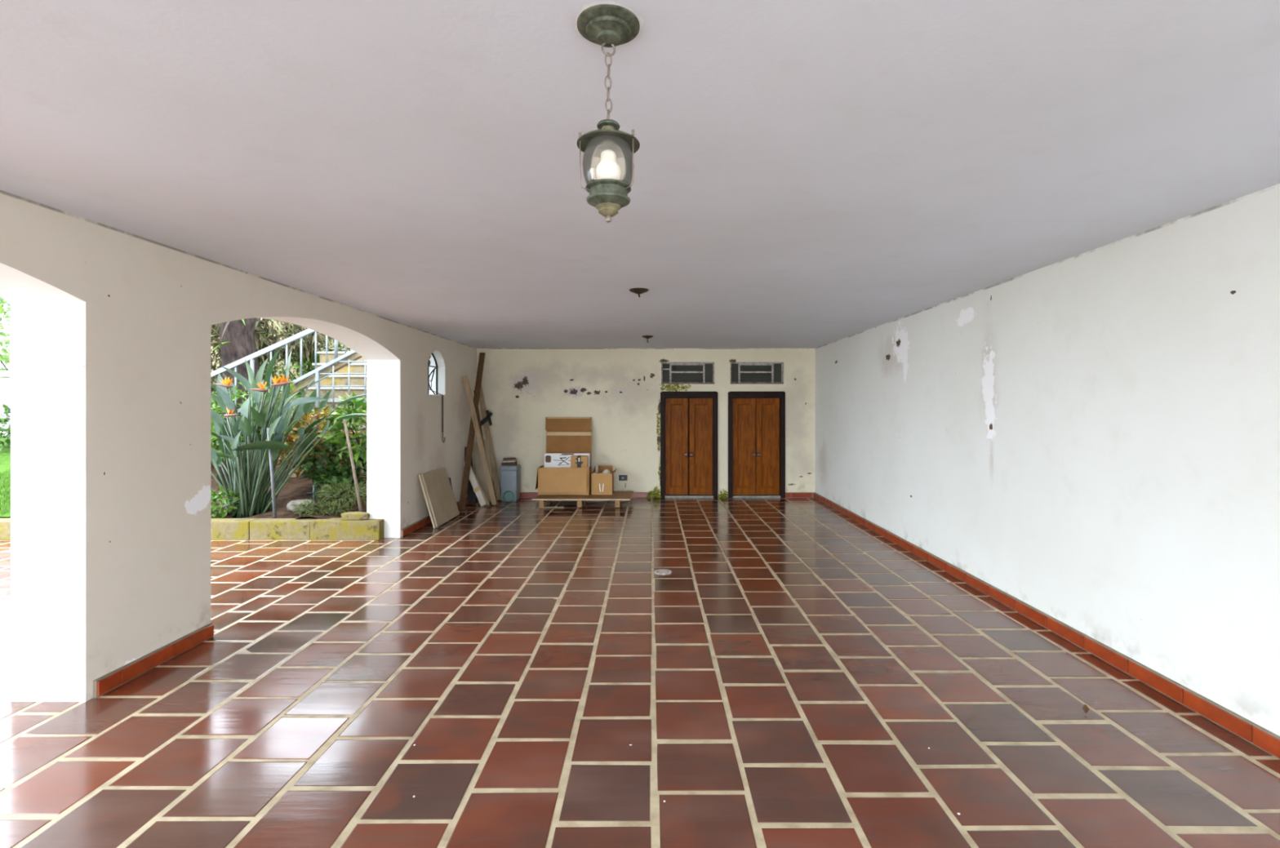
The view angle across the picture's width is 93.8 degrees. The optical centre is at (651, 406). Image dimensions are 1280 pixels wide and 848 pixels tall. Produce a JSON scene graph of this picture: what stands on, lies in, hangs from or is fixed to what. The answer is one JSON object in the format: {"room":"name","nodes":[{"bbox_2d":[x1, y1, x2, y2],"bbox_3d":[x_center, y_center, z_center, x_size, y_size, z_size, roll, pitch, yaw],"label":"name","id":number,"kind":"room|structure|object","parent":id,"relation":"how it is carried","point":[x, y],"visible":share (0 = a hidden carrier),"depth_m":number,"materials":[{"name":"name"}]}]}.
{"room":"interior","nodes":[
{"label":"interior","id":0,"kind":"room"},
{"bbox_2d":[8,320,352,456],"bbox_3d":[-7.650,-0.050,11.350,8.700,3.100,0.300,0,0,0],"label":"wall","id":1,"kind":"structure","parent":0,"point":[291,371],"depth_m":11.20,"materials":[{"name":"beige paint"}]},
{"bbox_2d":[0,518,384,540],"bbox_3d":[-6.526,1.401,6.814,6.948,0.238,0.211,0,0,0],"label":"wall","id":2,"kind":"structure","parent":0,"point":[221,529],"depth_m":6.72,"materials":[{"name":"stone"}]},
{"bbox_2d":[340,511,369,519],"bbox_3d":[-3.364,1.247,6.820,0.296,0.086,0.109,0,0,0],"label":"brick","id":3,"kind":"object","parent":2,"relation":"on","point":[349,515],"visible":1,"depth_m":6.77,"materials":[{"name":"stone"}]},
{"bbox_2d":[0,190,476,702],"bbox_3d":[-3.060,0.223,3.845,0.380,2.554,12.290,0,0,0],"label":"wall","id":4,"kind":"structure","parent":0,"point":[110,326],"depth_m":3.27,"materials":[{"name":"paint"}]},
{"bbox_2d":[93,622,213,697],"bbox_3d":[-2.857,1.456,3.490,0.027,0.092,0.820,0,0,0],"label":"baseboard","id":5,"kind":"object","parent":4,"relation":"attached to","point":[113,679],"visible":1,"depth_m":3.40,"materials":[{"name":"red tile"}]},
{"bbox_2d":[427,352,445,395],"bbox_3d":[-3.044,-0.448,8.023,0.372,0.632,0.672,0,0,0],"label":"window","id":6,"kind":"structure","parent":4,"relation":"in","point":[432,368],"depth_m":8.21,"materials":[{"name":"glass"}]},
{"bbox_2d":[429,380,444,442],"bbox_3d":[-2.924,0.067,8.166,0.243,0.855,0.063,0,0,-38],"label":"iron hook","id":7,"kind":"object","parent":4,"relation":"attached to","point":[430,380],"visible":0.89,"depth_m":8.19,"materials":[{"name":"black metal"}]},
{"bbox_2d":[400,493,477,537],"bbox_3d":[-2.857,1.456,8.350,0.027,0.092,2.980,0,0,0],"label":"baseboard","id":8,"kind":"structure","parent":4,"relation":"attached to","point":[427,520],"depth_m":7.29,"materials":[{"name":"red tile"}]},
{"bbox_2d":[0,0,1279,348],"bbox_3d":[-0.206,-1.054,3.845,6.087,0.200,12.290,0,0,0],"label":"ceiling","id":9,"kind":"structure","parent":0,"point":[808,174],"depth_m":2.13,"materials":[{"name":"paint"}]},
{"bbox_2d":[574,0,643,222],"bbox_3d":[-0.106,-0.706,1.494,0.174,0.496,0.176,0,0,0],"label":"pendant lantern","id":10,"kind":"object","parent":9,"relation":"hanging from","point":[606,24],"visible":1,"depth_m":1.47,"materials":[{"name":"paint"}]},
{"bbox_2d":[629,288,648,297],"bbox_3d":[-0.101,-0.922,4.895,0.156,0.064,0.156,0,0,0],"label":"ceiling canopy","id":11,"kind":"object","parent":9,"relation":"attached to","point":[637,291],"visible":1,"depth_m":4.86,"materials":[{"name":"brown metal"}]},
{"bbox_2d":[641,335,653,342],"bbox_3d":[-0.050,-0.907,8.120,0.156,0.094,0.156,0,0,0],"label":"ceiling canopy","id":12,"kind":"object","parent":9,"relation":"attached to","point":[647,337],"visible":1,"depth_m":8.08,"materials":[{"name":"brown metal"}]},
{"bbox_2d":[0,484,1279,847],"bbox_3d":[-2.682,1.558,4.660,11.037,0.123,13.960,0,0,0],"label":"floor","id":13,"kind":"structure","parent":0,"point":[522,650],"depth_m":2.87,"materials":[{"name":"tile"}]},
{"bbox_2d":[417,468,439,528],"bbox_3d":[-2.750,1.163,7.800,0.194,0.664,0.970,0,0,0],"label":"leaning board","id":14,"kind":"object","parent":13,"relation":"on","point":[419,475],"visible":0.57,"depth_m":7.34,"materials":[{"name":"beige wood"}]},
{"bbox_2d":[421,467,459,527],"bbox_3d":[-2.724,1.156,7.806,0.194,0.664,0.940,0,0,0],"label":"leaning board","id":15,"kind":"object","parent":13,"relation":"on","point":[437,484],"visible":1,"depth_m":7.72,"materials":[{"name":"brown wood"}]},
{"bbox_2d":[464,447,475,503],"bbox_3d":[-2.785,1.050,9.190,0.209,0.873,0.072,0,0,0],"label":"plank","id":16,"kind":"object","parent":13,"relation":"on","point":[470,493],"visible":0.5,"depth_m":9.17,"materials":[{"name":"black wood"}]},
{"bbox_2d":[458,352,484,511],"bbox_3d":[-2.723,0.305,9.135,0.086,2.363,1.239,0,0,-2],"label":"plank","id":17,"kind":"object","parent":13,"relation":"on","point":[482,355],"visible":0.9,"depth_m":9.00,"materials":[{"name":"brown wood"}]},
{"bbox_2d":[462,462,489,506],"bbox_3d":[-2.632,1.160,9.011,0.411,0.674,0.082,0,0,7],"label":"plank","id":18,"kind":"object","parent":13,"relation":"on","point":[477,489],"depth_m":8.99,"materials":[{"name":"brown wood"}]},
{"bbox_2d":[462,375,497,505],"bbox_3d":[-2.598,0.510,9.070,0.528,1.956,0.033,0,0,3],"label":"plank","id":19,"kind":"object","parent":13,"relation":"on","point":[465,379],"visible":1,"depth_m":9.05,"materials":[{"name":"brown wood"}]},
{"bbox_2d":[473,391,491,502],"bbox_3d":[-2.630,0.615,9.375,0.460,1.738,0.040,0,0,36],"label":"plank","id":20,"kind":"object","parent":13,"relation":"on","point":[478,415],"visible":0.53,"depth_m":9.41,"materials":[{"name":"brown wood"}]},
{"bbox_2d":[473,439,493,503],"bbox_3d":[-2.632,1.010,9.415,0.210,0.984,0.451,0,0,-31],"label":"plank","id":21,"kind":"object","parent":13,"relation":"on","point":[480,473],"visible":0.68,"depth_m":9.43,"materials":[{"name":"brown wood"}]},
{"bbox_2d":[479,384,500,500],"bbox_3d":[-2.605,0.565,9.620,0.536,1.848,0.065,0,0,32],"label":"plank","id":22,"kind":"object","parent":13,"relation":"on","point":[494,471],"visible":0.69,"depth_m":9.60,"materials":[{"name":"brown wood"}]},
{"bbox_2d":[502,490,514,502],"bbox_3d":[-2.235,1.405,9.392,0.176,0.172,0.057,0,0,1],"label":"round tray","id":23,"kind":"object","parent":13,"relation":"on","point":[508,495],"visible":1,"depth_m":9.39,"materials":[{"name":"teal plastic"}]},
{"bbox_2d":[499,464,520,501],"bbox_3d":[-2.250,1.216,9.560,0.286,0.561,0.320,0,0,0],"label":"pedal bin","id":24,"kind":"object","parent":13,"relation":"on","point":[510,475],"visible":0.91,"depth_m":9.43,"materials":[{"name":"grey plastic"}]},
{"bbox_2d":[501,457,517,465],"bbox_3d":[-2.264,0.880,9.546,0.248,0.113,0.222,0,0,-11],"label":"folded papers","id":25,"kind":"object","parent":24,"relation":"on","point":[507,461],"visible":1,"depth_m":9.47,"materials":[{"name":"brown paper"}]},
{"bbox_2d":[531,491,633,507],"bbox_3d":[-1.021,1.427,9.207,1.472,0.135,0.827,0,0,0],"label":"pallet","id":26,"kind":"object","parent":13,"relation":"on","point":[617,496],"visible":0.87,"depth_m":8.94,"materials":[{"name":"brown wood"}]},
{"bbox_2d":[535,465,591,495],"bbox_3d":[-1.360,1.147,9.307,0.832,0.424,0.426,0,0,0],"label":"cardboard box","id":27,"kind":"object","parent":26,"relation":"on","point":[549,481],"visible":0.91,"depth_m":9.13,"materials":[{"name":"brown cardboard"}]},
{"bbox_2d":[544,453,590,467],"bbox_3d":[-1.320,1.032,9.398,0.710,0.595,0.084,0,0,0],"label":"carton","id":28,"kind":"object","parent":27,"relation":"in","point":[551,460],"visible":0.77,"depth_m":9.36,"materials":[{"name":"white cardboard"}]},
{"bbox_2d":[570,455,587,467],"bbox_3d":[-1.114,0.981,9.289,0.258,0.438,0.108,0,0,0],"label":"box","id":29,"kind":"object","parent":27,"relation":"in","point":[576,461],"visible":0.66,"depth_m":9.24,"materials":[{"name":"cardboard"}]},
{"bbox_2d":[545,417,591,465],"bbox_3d":[-1.345,0.766,9.691,0.760,1.187,0.197,0,0,0],"label":"carton","id":30,"kind":"object","parent":26,"relation":"on","point":[563,434],"visible":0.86,"depth_m":9.69,"materials":[{"name":"cardboard"}]},
{"bbox_2d":[591,466,616,494],"bbox_3d":[-0.739,1.153,9.399,0.373,0.412,0.362,0,0,0],"label":"cardboard box","id":31,"kind":"object","parent":26,"relation":"on","point":[602,483],"visible":0.99,"depth_m":9.22,"materials":[{"name":"brown cardboard"}]},
{"bbox_2d":[595,465,598,473],"bbox_3d":[-0.858,1.115,9.410,0.043,0.372,0.064,0,0,14],"label":"paper roll","id":32,"kind":"object","parent":31,"relation":"in","point":[596,466],"visible":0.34,"depth_m":9.40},
{"bbox_2d":[602,469,610,473],"bbox_3d":[-0.698,1.052,9.380,0.146,0.135,0.148,0,0,0],"label":"crumpled paper","id":33,"kind":"object","parent":31,"relation":"in","point":[606,471],"visible":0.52,"depth_m":9.34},
{"bbox_2d":[645,491,661,497],"bbox_3d":[0.037,1.445,9.810,0.261,0.113,0.083,0,0,0],"label":"clump","id":34,"kind":"object","parent":13,"relation":"on","point":[651,494],"visible":1,"depth_m":9.79,"materials":[{"name":"green plant"}]},
{"bbox_2d":[654,568,671,574],"bbox_3d":[0.105,1.495,5.410,0.156,0.010,0.156,0,0,0],"label":"floor drain","id":35,"kind":"object","parent":13,"relation":"on","point":[661,571],"visible":1,"depth_m":5.40,"materials":[{"name":"silver metal"}]},
{"bbox_2d":[717,493,728,497],"bbox_3d":[1.173,1.461,9.816,0.177,0.083,0.066,0,0,0],"label":"clump","id":36,"kind":"object","parent":13,"relation":"on","point":[723,495],"visible":1,"depth_m":9.79,"materials":[{"name":"green plant"}]},
{"bbox_2d":[1082,704,1088,713],"bbox_3d":[2.125,1.479,2.931,0.026,0.025,0.050,0,0,33],"label":"dry leaf","id":37,"kind":"object","parent":13,"relation":"on","point":[1085,708],"visible":1,"depth_m":2.93,"materials":[{"name":"brown plant"}]},
{"bbox_3d":[-2.655,0.780,9.520,0.304,1.408,0.224,0,0,0],"label":"plank","id":38,"kind":"object","parent":13,"relation":"on","visible":0},
{"bbox_2d":[480,409,492,425],"bbox_3d":[-2.661,0.190,9.600,0.242,0.271,0.012,0,0,0],"label":"ribbon","id":39,"kind":"object","parent":38,"relation":"attached to","point":[487,418],"visible":0.87,"depth_m":9.60,"materials":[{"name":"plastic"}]},
{"bbox_2d":[476,348,814,497],"bbox_3d":[-0.091,0.223,9.915,5.557,2.554,0.150,0,0,0],"label":"wall","id":40,"kind":"structure","parent":0,"point":[620,389],"depth_m":9.84,"materials":[{"name":"paint"}]},
{"bbox_2d":[494,492,650,497],"bbox_3d":[-1.425,1.456,9.826,2.830,0.092,0.027,0,0,0],"label":"baseboard","id":41,"kind":"structure","parent":40,"relation":"attached to","point":[522,495],"depth_m":9.81,"materials":[{"name":"red tile"}]},
{"bbox_2d":[618,475,627,480],"bbox_3d":[-0.463,1.171,9.832,0.140,0.090,0.016,0,0,0],"label":"wall outlet","id":42,"kind":"object","parent":40,"relation":"attached to","point":[621,477],"visible":1,"depth_m":9.83,"materials":[{"name":"black plastic"}]},
{"bbox_2d":[661,362,714,383],"bbox_3d":[0.601,-0.551,9.879,0.877,0.360,0.093,0,0,0],"label":"window","id":43,"kind":"structure","parent":40,"relation":"in","point":[671,372],"depth_m":9.91,"materials":[{"name":"paint"}]},
{"bbox_2d":[660,391,717,497],"bbox_3d":[0.620,0.627,9.875,0.942,1.747,0.170,0,0,0],"label":"door","id":44,"kind":"structure","parent":40,"relation":"in","point":[703,412],"depth_m":9.89,"materials":[{"name":"brown wood"}]},
{"bbox_2d":[728,391,785,497],"bbox_3d":[1.726,0.627,9.875,0.935,1.747,0.170,0,0,0],"label":"door","id":45,"kind":"structure","parent":40,"relation":"in","point":[756,426],"depth_m":9.88,"materials":[{"name":"brown wood"}]},
{"bbox_2d":[730,362,783,383],"bbox_3d":[1.736,-0.551,9.879,0.877,0.360,0.093,0,0,0],"label":"window","id":46,"kind":"structure","parent":40,"relation":"in","point":[740,372],"depth_m":9.91,"materials":[{"name":"paint"}]},
{"bbox_2d":[785,492,813,497],"bbox_3d":[2.425,1.456,9.826,0.463,0.092,0.027,0,0,0],"label":"baseboard","id":47,"kind":"structure","parent":40,"relation":"attached to","point":[788,495],"depth_m":9.81,"materials":[{"name":"red tile"}]},
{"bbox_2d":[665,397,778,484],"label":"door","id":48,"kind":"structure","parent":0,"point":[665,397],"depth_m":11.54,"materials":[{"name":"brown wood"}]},
{"bbox_2d":[814,183,1279,736],"bbox_3d":[2.762,0.223,3.845,0.150,2.554,12.290,0,0,0],"label":"wall","id":49,"kind":"structure","parent":0,"point":[1091,437],"depth_m":3.52,"materials":[{"name":"paint"}]},
{"bbox_2d":[813,492,1279,759],"bbox_3d":[2.674,1.456,3.770,0.027,0.092,12.140,0,0,0],"label":"baseboard","id":50,"kind":"structure","parent":49,"relation":"attached to","point":[1251,732],"depth_m":3.48,"materials":[{"name":"red tile"}]},
{"label":"outside","id":51,"kind":"structure","parent":0,"visible":0},
{"bbox_2d":[210,328,362,420],"bbox_3d":[-5.362,-0.559,8.812,2.474,1.710,0.176,0,0,0],"label":"stair railing","id":52,"kind":"object","parent":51,"point":[352,355],"visible":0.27,"depth_m":8.74,"materials":[{"name":"metal"}]},
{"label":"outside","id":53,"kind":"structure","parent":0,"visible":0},
{"bbox_3d":[-10.000,1.760,0.000,100.000,0.480,120.000,0,0,0],"label":"ground","id":54,"kind":"structure","parent":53,"visible":0},
{"bbox_2d":[0,297,10,377],"bbox_3d":[-13.184,-1.460,12.517,5.120,2.273,2.380,0,0,0],"label":"tree","id":55,"kind":"object","parent":54,"relation":"on","point":[4,357],"visible":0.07,"depth_m":12.36,"materials":[{"name":"green plant"}]},
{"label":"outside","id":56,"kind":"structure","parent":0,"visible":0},
{"bbox_2d":[0,417,217,516],"bbox_3d":[-10.200,0.730,9.400,5.600,1.130,5.000,0,0,0],"label":"lawn","id":57,"kind":"structure","parent":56,"point":[5,454],"depth_m":8.94,"materials":[{"name":"green plant"}]},
{"bbox_2d":[0,404,10,450],"bbox_3d":[-9.583,0.354,9.593,2.564,0.901,1.018,0,0,0],"label":"shrub","id":58,"kind":"object","parent":57,"relation":"on","point":[6,410],"visible":0.09,"depth_m":9.51,"materials":[{"name":"green plant"}]},
{"bbox_2d":[0,370,10,435],"bbox_3d":[-10.350,-0.025,10.510,4.900,1.450,0.260,0,0,0],"label":"fence","id":59,"kind":"object","parent":57,"relation":"on","point":[5,383],"visible":0.02,"depth_m":10.46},
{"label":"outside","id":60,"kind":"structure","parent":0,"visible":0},
{"bbox_2d":[0,456,366,519],"bbox_3d":[-6.425,0.942,8.940,6.350,0.852,4.200,0,0,0],"label":"soil","id":61,"kind":"object","parent":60,"point":[295,488],"visible":0.08,"depth_m":7.83,"materials":[{"name":"brown soil"}]},
{"bbox_2d":[0,466,10,515],"bbox_3d":[-8.252,0.958,8.213,1.956,0.664,2.638,0,0,0],"label":"grass","id":62,"kind":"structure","parent":61,"relation":"on","point":[5,495],"depth_m":7.58,"materials":[{"name":"green plant"}]},
{"bbox_2d":[210,485,239,518],"bbox_3d":[-5.294,1.161,7.199,0.685,0.445,0.571,0,0,12],"label":"plant","id":63,"kind":"object","parent":61,"relation":"on","point":[214,496],"visible":0.55,"depth_m":7.15,"materials":[{"name":"green plant"}]},
{"bbox_2d":[220,502,235,508],"bbox_3d":[-5.142,1.188,7.300,0.156,0.094,0.125,0,0,0],"label":"rock","id":64,"kind":"object","parent":61,"relation":"on","point":[224,505],"visible":0.3,"depth_m":7.24,"materials":[{"name":"grey stone"}]},
{"bbox_2d":[210,317,285,483],"bbox_3d":[-6.354,-0.964,8.964,1.767,4.239,1.169,0,0,0],"label":"tree","id":65,"kind":"object","parent":61,"relation":"on","point":[237,342],"visible":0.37,"depth_m":9.05,"materials":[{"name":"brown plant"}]},
{"bbox_2d":[210,318,279,413],"bbox_3d":[-6.836,-0.784,9.598,1.766,2.031,1.102,0,0,0],"label":"vine mass","id":66,"kind":"object","parent":65,"relation":"hanging from","point":[262,339],"visible":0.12,"depth_m":9.53,"materials":[{"name":"green plant"}]},
{"bbox_2d":[210,317,333,364],"bbox_3d":[-6.299,-1.212,9.931,2.339,1.080,1.094,0,0,0],"label":"vine mass","id":67,"kind":"object","parent":65,"relation":"hanging from","point":[320,338],"visible":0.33,"depth_m":9.74,"materials":[{"name":"green plant"}]},
{"bbox_2d":[266,427,276,517],"bbox_3d":[-4.423,0.771,6.980,0.112,1.045,0.038,0,0,0],"label":"stake","id":68,"kind":"object","parent":61,"relation":"on","point":[270,456],"visible":0.96,"depth_m":6.96,"materials":[{"name":"grey metal"}]},
{"bbox_2d":[210,381,334,466],"bbox_3d":[-5.608,0.247,8.595,2.314,1.251,0.996,0,0,0],"label":"shrub","id":69,"kind":"object","parent":61,"relation":"on","point":[215,404],"visible":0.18,"depth_m":8.51,"materials":[{"name":"green plant"}]},
{"bbox_2d":[210,347,366,518],"bbox_3d":[-4.576,0.332,7.399,2.455,2.070,1.381,0,0,0],"label":"plant","id":70,"kind":"object","parent":61,"relation":"on","point":[252,485],"visible":0.87,"depth_m":7.20,"materials":[{"name":"green plant"}]},
{"bbox_2d":[214,383,232,387],"bbox_3d":[-4.998,-0.243,6.996,0.198,0.049,0.042,0,0,0],"label":"flower","id":71,"kind":"object","parent":70,"relation":"on","point":[227,385],"depth_m":6.98,"materials":[{"name":"orange plant"}]},
{"bbox_2d":[223,413,239,417],"bbox_3d":[-4.853,0.101,6.946,0.200,0.040,0.041,0,0,0],"label":"flower","id":72,"kind":"object","parent":70,"relation":"on","point":[227,415],"depth_m":6.93,"materials":[{"name":"plant"}]},
{"bbox_2d":[249,388,267,391],"bbox_3d":[-4.573,-0.192,6.976,0.200,0.040,0.041,0,0,0],"label":"flower","id":73,"kind":"object","parent":70,"relation":"on","point":[255,389],"depth_m":6.96,"materials":[{"name":"plant"}]},
{"bbox_2d":[271,382,288,386],"bbox_3d":[-4.330,-0.257,6.996,0.200,0.040,0.041,0,0,0],"label":"flower","id":74,"kind":"object","parent":70,"relation":"on","point":[275,384],"depth_m":6.98,"materials":[{"name":"orange plant"}]},
{"bbox_2d":[279,381,295,384],"bbox_3d":[-4.277,-0.276,7.046,0.200,0.040,0.041,0,0,0],"label":"flower","id":75,"kind":"object","parent":70,"relation":"on","point":[289,382],"depth_m":7.03,"materials":[{"name":"plant"}]},
{"bbox_2d":[286,499,316,511],"bbox_3d":[-4.223,1.199,7.250,0.328,0.133,0.203,0,0,0],"label":"rock","id":76,"kind":"object","parent":61,"relation":"on","point":[296,502],"visible":0.57,"depth_m":7.16,"materials":[{"name":"white stone"}]},
{"bbox_2d":[266,405,360,478],"bbox_3d":[-4.574,0.478,8.079,1.320,0.988,1.074,0,0,0],"label":"shrub","id":77,"kind":"object","parent":61,"relation":"on","point":[305,418],"visible":0.34,"depth_m":7.90,"materials":[{"name":"green plant"}]},
{"bbox_2d":[306,484,321,499],"bbox_3d":[-4.277,1.088,7.600,0.182,0.180,0.036,0,0,0],"label":"tap","id":78,"kind":"object","parent":61,"relation":"on","point":[307,493],"visible":0.69,"depth_m":7.59,"materials":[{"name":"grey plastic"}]},
{"bbox_2d":[291,497,355,516],"bbox_3d":[-3.897,1.215,7.085,0.756,0.260,0.418,0,0,0],"label":"plant","id":79,"kind":"object","parent":61,"relation":"on","point":[313,508],"visible":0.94,"depth_m":7.05,"materials":[{"name":"green plant"}]},
{"bbox_2d":[288,351,366,477],"bbox_3d":[-4.430,0.150,9.685,2.100,2.100,1.430,0,0,0],"label":"steps","id":80,"kind":"structure","parent":61,"relation":"on","point":[354,367],"depth_m":9.56,"materials":[{"name":"stone"}]},
{"bbox_2d":[258,348,320,397],"bbox_3d":[-5.940,-0.559,10.191,1.684,0.982,0.893,0,0,0],"label":"shrub","id":81,"kind":"object","parent":80,"relation":"on","point":[273,372],"visible":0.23,"depth_m":9.97,"materials":[{"name":"green plant"}]},
{"bbox_2d":[280,323,350,373],"bbox_3d":[-5.756,-1.100,10.312,1.260,1.243,0.916,0,0,0],"label":"bush","id":82,"kind":"object","parent":80,"relation":"on","point":[294,332],"visible":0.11,"depth_m":10.17,"materials":[{"name":"green plant"}]},
{"bbox_2d":[295,436,366,491],"bbox_3d":[-4.077,0.770,7.995,1.265,0.801,0.942,0,0,0],"label":"shrub","id":83,"kind":"object","parent":61,"relation":"on","point":[308,464],"visible":0.38,"depth_m":7.75,"materials":[{"name":"green plant"}]},
{"bbox_2d":[311,462,363,498],"bbox_3d":[-4.052,0.951,7.700,0.654,0.445,0.544,0,0,30],"label":"plant","id":84,"kind":"object","parent":61,"relation":"on","point":[350,477],"visible":0.7,"depth_m":7.60,"materials":[{"name":"green plant"}]},
{"bbox_2d":[312,478,366,507],"bbox_3d":[-3.697,1.049,7.260,0.715,0.388,0.593,0,0,30],"label":"plant","id":85,"kind":"object","parent":61,"relation":"on","point":[326,486],"visible":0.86,"depth_m":7.20,"materials":[{"name":"green plant"}]},
{"bbox_2d":[315,360,366,447],"bbox_3d":[-4.471,0.220,8.700,0.792,1.800,0.045,0,0,0],"label":"metal grille","id":86,"kind":"object","parent":61,"relation":"on","point":[317,373],"visible":0.61,"depth_m":8.69,"materials":[{"name":"grey metal"}]},
{"bbox_2d":[318,391,366,469],"bbox_3d":[-3.806,0.336,7.916,0.930,1.061,1.092,0,0,0],"label":"leafy shrub","id":87,"kind":"object","parent":61,"relation":"on","point":[357,450],"visible":0.52,"depth_m":7.64,"materials":[{"name":"green plant"}]},
{"bbox_2d":[342,418,362,511],"bbox_3d":[-3.524,0.706,7.076,0.344,1.116,0.035,0,0,29],"label":"stake","id":88,"kind":"object","parent":61,"relation":"on","point":[344,420],"visible":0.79,"depth_m":7.06,"materials":[{"name":"brown wood"}]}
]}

